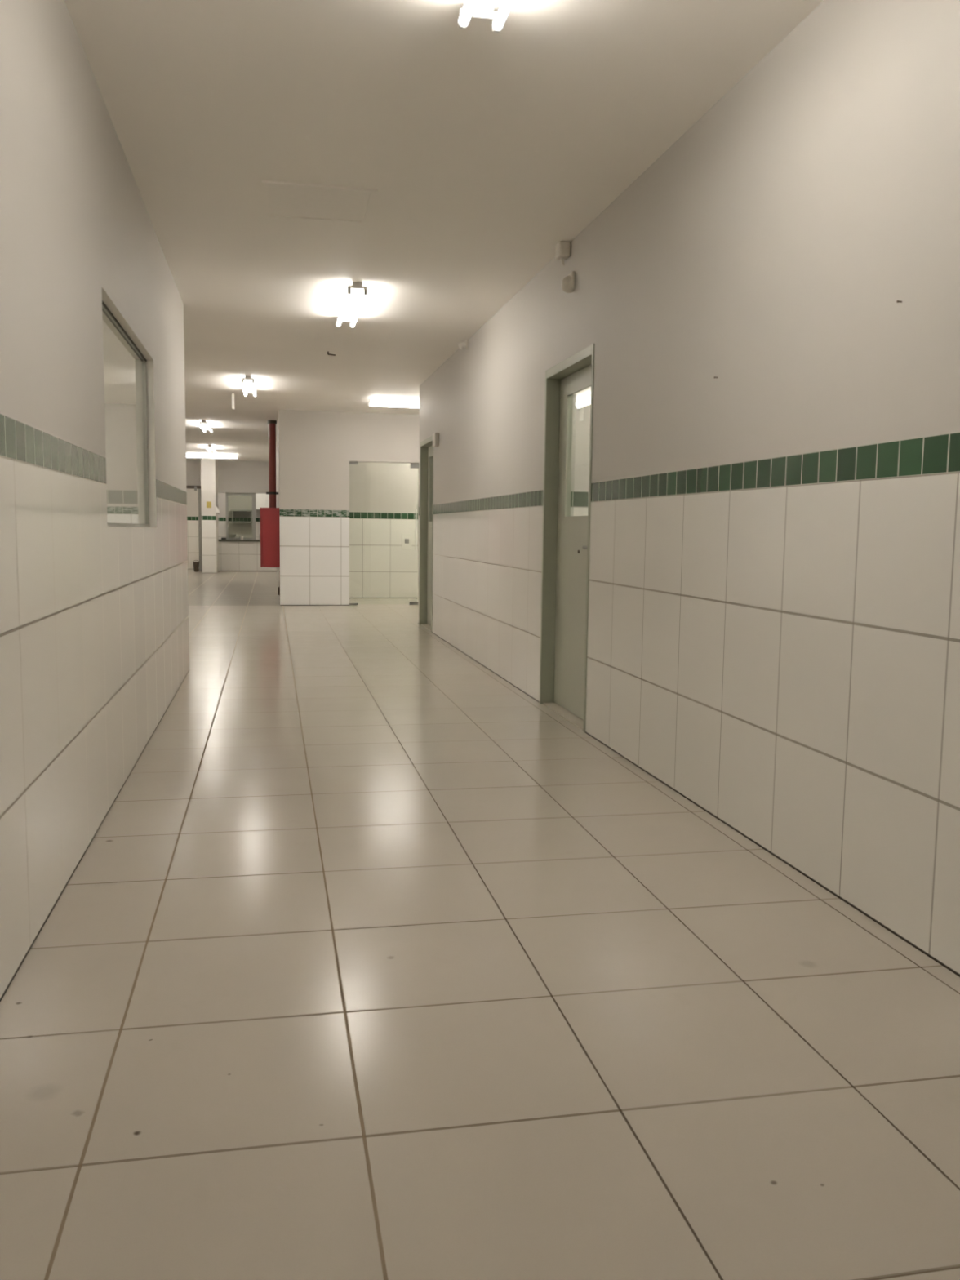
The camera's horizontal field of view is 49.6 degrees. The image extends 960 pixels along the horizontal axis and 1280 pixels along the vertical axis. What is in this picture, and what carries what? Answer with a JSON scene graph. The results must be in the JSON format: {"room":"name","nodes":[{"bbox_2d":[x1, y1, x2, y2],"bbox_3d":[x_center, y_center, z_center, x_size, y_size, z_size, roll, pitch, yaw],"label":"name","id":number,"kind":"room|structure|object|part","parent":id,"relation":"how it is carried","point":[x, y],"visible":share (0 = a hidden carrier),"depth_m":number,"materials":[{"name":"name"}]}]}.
{"room":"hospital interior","nodes":[
{"label":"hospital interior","id":0,"kind":"room"},
{"bbox_2d":[0,0,189,1001],"bbox_3d":[-1.096,-0.498,1.962,0.100,2.790,12.360,0,6,-11],"label":"wall","id":1,"kind":"structure","parent":0,"point":[95,636],"depth_m":3.31,"materials":[{"name":"white tile"}]},
{"bbox_2d":[102,300,149,526],"bbox_3d":[-1.696,-1.004,4.940,0.028,0.925,1.810,0,6,-11],"label":"window","id":2,"kind":"structure","parent":1,"relation":"in","point":[124,365],"depth_m":4.97,"materials":[{"name":"glass"}]},
{"bbox_2d":[186,488,199,568],"bbox_3d":[-8.488,-3.276,27.351,2.550,2.790,0.150,0,6,-11],"label":"wall","id":3,"kind":"structure","parent":0,"point":[192,495],"depth_m":27.49,"materials":[{"name":"white tile"}]},
{"bbox_2d":[200,457,218,573],"bbox_3d":[-6.709,-3.093,25.832,0.340,2.790,1.250,0,6,-11],"label":"wall column","id":4,"kind":"structure","parent":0,"point":[209,468],"depth_m":25.25,"materials":[{"name":"white tile"}]},
{"bbox_2d":[206,501,211,507],"bbox_3d":[-6.575,-3.280,25.194,0.115,0.150,0.006,0,6,-11],"label":"notice","id":5,"kind":"object","parent":4,"relation":"attached to","point":[208,504],"visible":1,"depth_m":25.19,"materials":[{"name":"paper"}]},
{"bbox_2d":[186,459,275,571],"bbox_3d":[-7.228,-3.147,26.285,4.600,2.790,0.150,0,6,-11],"label":"wall","id":6,"kind":"structure","parent":0,"point":[233,476],"depth_m":26.41,"materials":[{"name":"white paint"}]},
{"bbox_2d":[186,485,200,490],"bbox_3d":[-7.454,-3.815,26.060,0.880,0.130,0.072,0,6,-11],"label":"rail","id":7,"kind":"object","parent":6,"relation":"attached to","point":[195,487],"visible":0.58,"depth_m":26.08,"materials":[{"name":"grey metal"}]},
{"bbox_3d":[-7.454,-3.843,26.057,0.880,0.075,0.060,0,6,-11],"label":"rail","id":8,"kind":"part","parent":7,"relation":"part of","materials":[{"name":"grey metal"}]},
{"bbox_2d":[197,488,202,570],"bbox_3d":[-7.094,-2.789,26.341,0.080,2.070,0.070,0,6,-11],"label":"trim","id":9,"kind":"structure","parent":6,"relation":"attached to","point":[198,490],"depth_m":26.30,"materials":[{"name":"grey metal"}]},
{"bbox_2d":[218,539,260,542],"bbox_3d":[-6.070,-2.561,26.751,1.315,0.045,0.620,0,6,-11],"label":"countertop","id":10,"kind":"structure","parent":6,"relation":"attached to","point":[246,540],"depth_m":26.44,"materials":[{"name":"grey stone"}]},
{"bbox_3d":[-6.431,-2.611,26.755,0.440,0.045,0.320,0,6,-11],"label":"tray","id":11,"kind":"object","parent":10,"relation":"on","visible":0},
{"bbox_2d":[228,533,235,537],"bbox_3d":[-6.410,-2.671,26.753,0.250,0.125,0.250,0,6,-11],"label":"bowl","id":12,"kind":"object","parent":11,"relation":"on","point":[230,535],"visible":0.83,"depth_m":26.66,"materials":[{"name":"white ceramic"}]},
{"bbox_2d":[225,492,256,539],"bbox_3d":[-6.108,-3.159,26.535,0.745,1.190,0.040,0,6,-11],"label":"window","id":13,"kind":"structure","parent":6,"relation":"in","point":[253,495],"depth_m":26.52,"materials":[{"name":"grey metal"}]},
{"bbox_2d":[217,492,260,539],"bbox_3d":[-4.988,-3.321,28.205,4.650,2.790,2.750,0,6,-11],"label":"wall","id":14,"kind":"structure","parent":0,"point":[235,502],"depth_m":29.08,"materials":[{"name":"white tile"}]},
{"bbox_2d":[230,509,252,524],"bbox_3d":[-6.637,-3.429,28.974,0.620,0.400,0.280,0,6,-11],"label":"wall shelf","id":15,"kind":"object","parent":14,"relation":"attached to","point":[233,510],"visible":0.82,"depth_m":28.84,"materials":[{"name":"grey metal"}]},
{"bbox_2d":[256,493,269,509],"bbox_3d":[-5.972,-3.950,28.940,0.520,0.620,0.438,0,6,-11],"label":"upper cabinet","id":16,"kind":"object","parent":14,"relation":"attached to","point":[262,499],"visible":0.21,"depth_m":28.72,"materials":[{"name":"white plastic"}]},
{"bbox_3d":[-6.059,-3.926,28.709,0.257,0.620,0.018,0,6,-11],"label":"door","id":17,"kind":"part","parent":16,"relation":"part of","materials":[{"name":"white plastic"}]},
{"bbox_3d":[-5.802,-3.928,28.761,0.257,0.620,0.018,0,6,-11],"label":"door","id":18,"kind":"part","parent":16,"relation":"part of","materials":[{"name":"white plastic"}]},
{"bbox_2d":[275,417,279,599],"bbox_3d":[-3.996,-2.531,20.848,0.150,2.790,11.850,0,6,-11],"label":"wall","id":19,"kind":"structure","parent":0,"point":[277,569],"depth_m":17.66,"materials":[{"name":"white paint"}]},
{"bbox_2d":[259,507,279,567],"bbox_3d":[-3.115,-1.519,15.378,0.288,0.860,0.714,0,6,-11],"label":"upper cabinet","id":20,"kind":"object","parent":19,"relation":"attached to","point":[269,535],"visible":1,"depth_m":15.05,"materials":[{"name":"red metal"}]},
{"bbox_3d":[-3.230,-1.519,15.362,0.030,0.860,0.700,0,6,-11],"label":"door","id":21,"kind":"part","parent":20,"relation":"part of","materials":[{"name":"red metal"}]},
{"bbox_2d":[266,420,278,507],"bbox_3d":[-3.209,-2.599,16.047,0.191,1.626,0.845,0,6,-11],"label":"standpipe","id":22,"kind":"object","parent":19,"relation":"attached to","point":[272,424],"visible":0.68,"depth_m":16.33,"materials":[{"name":"red metal"}]},
{"bbox_2d":[277,586,279,595],"bbox_3d":[-3.008,-0.735,15.533,0.030,0.120,0.120,0,6,-11],"label":"floor outlet","id":23,"kind":"object","parent":19,"relation":"attached to","point":[278,588],"visible":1,"depth_m":15.47,"materials":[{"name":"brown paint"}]},
{"bbox_2d":[278,409,419,605],"bbox_3d":[-0.501,-1.917,15.463,4.878,2.790,0.150,0,6,-11],"label":"wall","id":24,"kind":"structure","parent":0,"point":[317,448],"depth_m":15.03,"materials":[{"name":"white paint"}]},
{"bbox_2d":[349,461,418,604],"bbox_3d":[-1.411,-1.558,15.288,1.027,2.090,0.081,0,6,-11],"label":"door","id":25,"kind":"structure","parent":24,"relation":"in","point":[412,465],"depth_m":15.31,"materials":[{"name":"silver metal"}]},
{"bbox_3d":[-0.949,-1.635,15.363,0.020,0.600,0.061,0,6,-11],"label":"pull handle","id":26,"kind":"part","parent":25,"relation":"part of","materials":[{"name":"white plastic"}]},
{"bbox_2d":[349,462,417,598],"bbox_3d":[-0.741,-2.086,17.037,4.728,2.790,0.150,0,6,-11],"label":"wall","id":27,"kind":"structure","parent":0,"point":[384,496],"depth_m":16.83,"materials":[{"name":"white tile"}]},
{"bbox_2d":[401,533,411,549],"bbox_3d":[-1.197,-1.602,16.911,0.148,0.240,0.020,0,6,-11],"label":"wall socket","id":28,"kind":"object","parent":27,"relation":"attached to","point":[406,538],"visible":1,"depth_m":16.90,"materials":[{"name":"white plastic"}]},
{"bbox_2d":[404,538,408,543],"bbox_3d":[-1.191,-1.608,16.905,0.070,0.075,0.008,0,6,-11],"label":"outlet","id":29,"kind":"object","parent":28,"relation":"attached to","point":[406,540],"depth_m":16.90,"materials":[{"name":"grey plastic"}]},
{"bbox_2d":[64,0,823,461],"bbox_3d":[-2.233,-3.217,13.563,11.000,0.150,36.000,0,6,-11],"label":"ceiling","id":30,"kind":"structure","parent":0,"point":[483,150],"depth_m":4.54,"materials":[{"name":"white paint"}]},
{"bbox_2d":[199,420,212,432],"bbox_3d":[-4.479,-3.487,16.976,0.142,0.086,1.192,0,6,-11],"label":"ceiling light","id":31,"kind":"object","parent":30,"relation":"attached to","point":[205,424],"visible":1,"depth_m":16.71,"materials":[{"name":"white metal"}]},
{"bbox_2d":[205,444,216,453],"bbox_3d":[-5.646,-4.014,21.813,0.142,0.086,1.192,0,6,-11],"label":"ceiling light","id":32,"kind":"object","parent":30,"relation":"attached to","point":[211,447],"visible":1,"depth_m":21.49,"materials":[{"name":"white metal"}]},
{"bbox_2d":[186,453,238,458],"bbox_3d":[-6.210,-4.256,24.037,1.192,0.086,0.142,0,6,-11],"label":"ceiling light","id":33,"kind":"object","parent":30,"relation":"attached to","point":[190,455],"visible":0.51,"depth_m":24.00,"materials":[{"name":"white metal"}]},
{"bbox_2d":[231,391,235,409],"bbox_3d":[-3.079,-2.983,12.957,0.032,0.210,0.100,0,6,-11],"label":"plate","id":34,"kind":"object","parent":30,"relation":"hanging from","point":[233,393],"visible":1,"depth_m":12.91,"materials":[{"name":"white plastic"}]},
{"bbox_2d":[241,375,256,396],"bbox_3d":[-2.680,-2.945,12.063,0.142,0.086,1.192,0,6,-11],"label":"ceiling light","id":35,"kind":"object","parent":30,"relation":"attached to","point":[250,382],"visible":1,"depth_m":11.84,"materials":[{"name":"white metal"}]},
{"bbox_2d":[262,180,377,223],"bbox_3d":[-0.837,-2.251,5.358,0.560,0.010,0.570,0,6,-11],"label":"ceiling hatch","id":36,"kind":"object","parent":30,"relation":"attached to","point":[287,200],"visible":1,"depth_m":5.33,"materials":[{"name":"paint"}]},
{"bbox_2d":[336,281,367,327],"bbox_3d":[-0.949,-2.456,7.643,0.142,0.086,1.192,0,6,-11],"label":"ceiling light","id":37,"kind":"object","parent":30,"relation":"attached to","point":[353,291],"visible":1,"depth_m":7.46,"materials":[{"name":"white metal"}]},
{"bbox_2d":[368,398,419,408],"bbox_3d":[-0.856,-3.078,13.547,1.192,0.086,0.142,0,6,-11],"label":"ceiling light","id":38,"kind":"object","parent":30,"relation":"attached to","point":[382,402],"visible":0.57,"depth_m":13.46,"materials":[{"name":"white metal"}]},
{"bbox_2d":[458,0,514,32],"bbox_3d":[0.115,-1.923,2.734,0.142,0.086,1.192,0,6,-11],"label":"ceiling light","id":39,"kind":"object","parent":30,"relation":"attached to","point":[473,8],"visible":1,"depth_m":3.24,"materials":[{"name":"white metal"}]},
{"bbox_2d":[0,568,959,1279],"bbox_3d":[-2.271,-0.293,13.872,11.000,0.150,36.000,0,6,-11],"label":"floor","id":40,"kind":"structure","parent":0,"point":[372,961],"depth_m":2.38,"materials":[{"name":"beige tile"}]},
{"bbox_2d":[192,560,199,571],"bbox_3d":[-7.093,-1.854,25.965,0.164,0.289,0.160,0,6,-11],"label":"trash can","id":41,"kind":"object","parent":40,"relation":"on","point":[196,565],"visible":1,"depth_m":25.92,"materials":[{"name":"brown paint"}]},
{"bbox_2d":[570,386,591,515],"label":"window","id":42,"kind":"structure","parent":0,"point":[581,399],"depth_m":6.85,"materials":[{"name":"glass"}]},
{"bbox_2d":[417,0,959,977],"bbox_3d":[0.947,-0.726,4.369,0.150,2.790,16.300,0,6,-11],"label":"wall","id":43,"kind":"structure","parent":0,"point":[774,619],"depth_m":3.58,"materials":[{"name":"white tile"}]},
{"bbox_2d":[418,435,433,632],"bbox_3d":[-0.535,-1.191,11.734,0.156,2.130,1.000,0,6,-11],"label":"door","id":44,"kind":"structure","parent":43,"relation":"in","point":[426,478],"depth_m":12.13,"materials":[{"name":"grey metal"}]},
{"bbox_3d":[-0.512,-1.709,11.713,0.005,0.765,0.740,0,6,-11],"label":"pane","id":45,"kind":"part","parent":44,"relation":"part of","materials":[{"name":"glass"}]},
{"bbox_2d":[432,432,439,447],"bbox_3d":[-0.462,-2.090,10.851,0.045,0.135,0.180,0,6,-11],"label":"wall box","id":46,"kind":"object","parent":43,"relation":"attached to","point":[436,435],"visible":1,"depth_m":10.77,"materials":[{"name":"white plastic"}]},
{"bbox_2d":[458,339,467,349],"bbox_3d":[-0.145,-2.608,9.170,0.088,0.085,0.061,-2,7,-26],"label":"sensor","id":47,"kind":"object","parent":43,"relation":"attached to","point":[464,344],"visible":1,"depth_m":9.15,"materials":[{"name":"white plastic"}]},
{"bbox_2d":[555,240,570,265],"bbox_3d":[0.483,-2.250,6.059,0.070,0.126,0.110,0,6,-11],"label":"junction box","id":48,"kind":"object","parent":43,"relation":"attached to","point":[562,249],"visible":1,"depth_m":6.01,"materials":[{"name":"white plastic"}]},
{"bbox_2d":[538,342,595,733],"bbox_3d":[0.576,-0.594,6.211,0.156,2.130,1.010,0,6,-11],"label":"door","id":49,"kind":"structure","parent":43,"relation":"in","point":[566,538],"depth_m":6.50,"materials":[{"name":"grey metal"}]},
{"bbox_2d":[560,271,574,293],"bbox_3d":[0.513,-2.057,5.984,0.092,0.113,0.100,0,6,-11],"label":"sensor","id":50,"kind":"object","parent":43,"relation":"attached to","point":[567,284],"visible":0.94,"depth_m":5.95,"materials":[{"name":"white plastic"}]}
]}

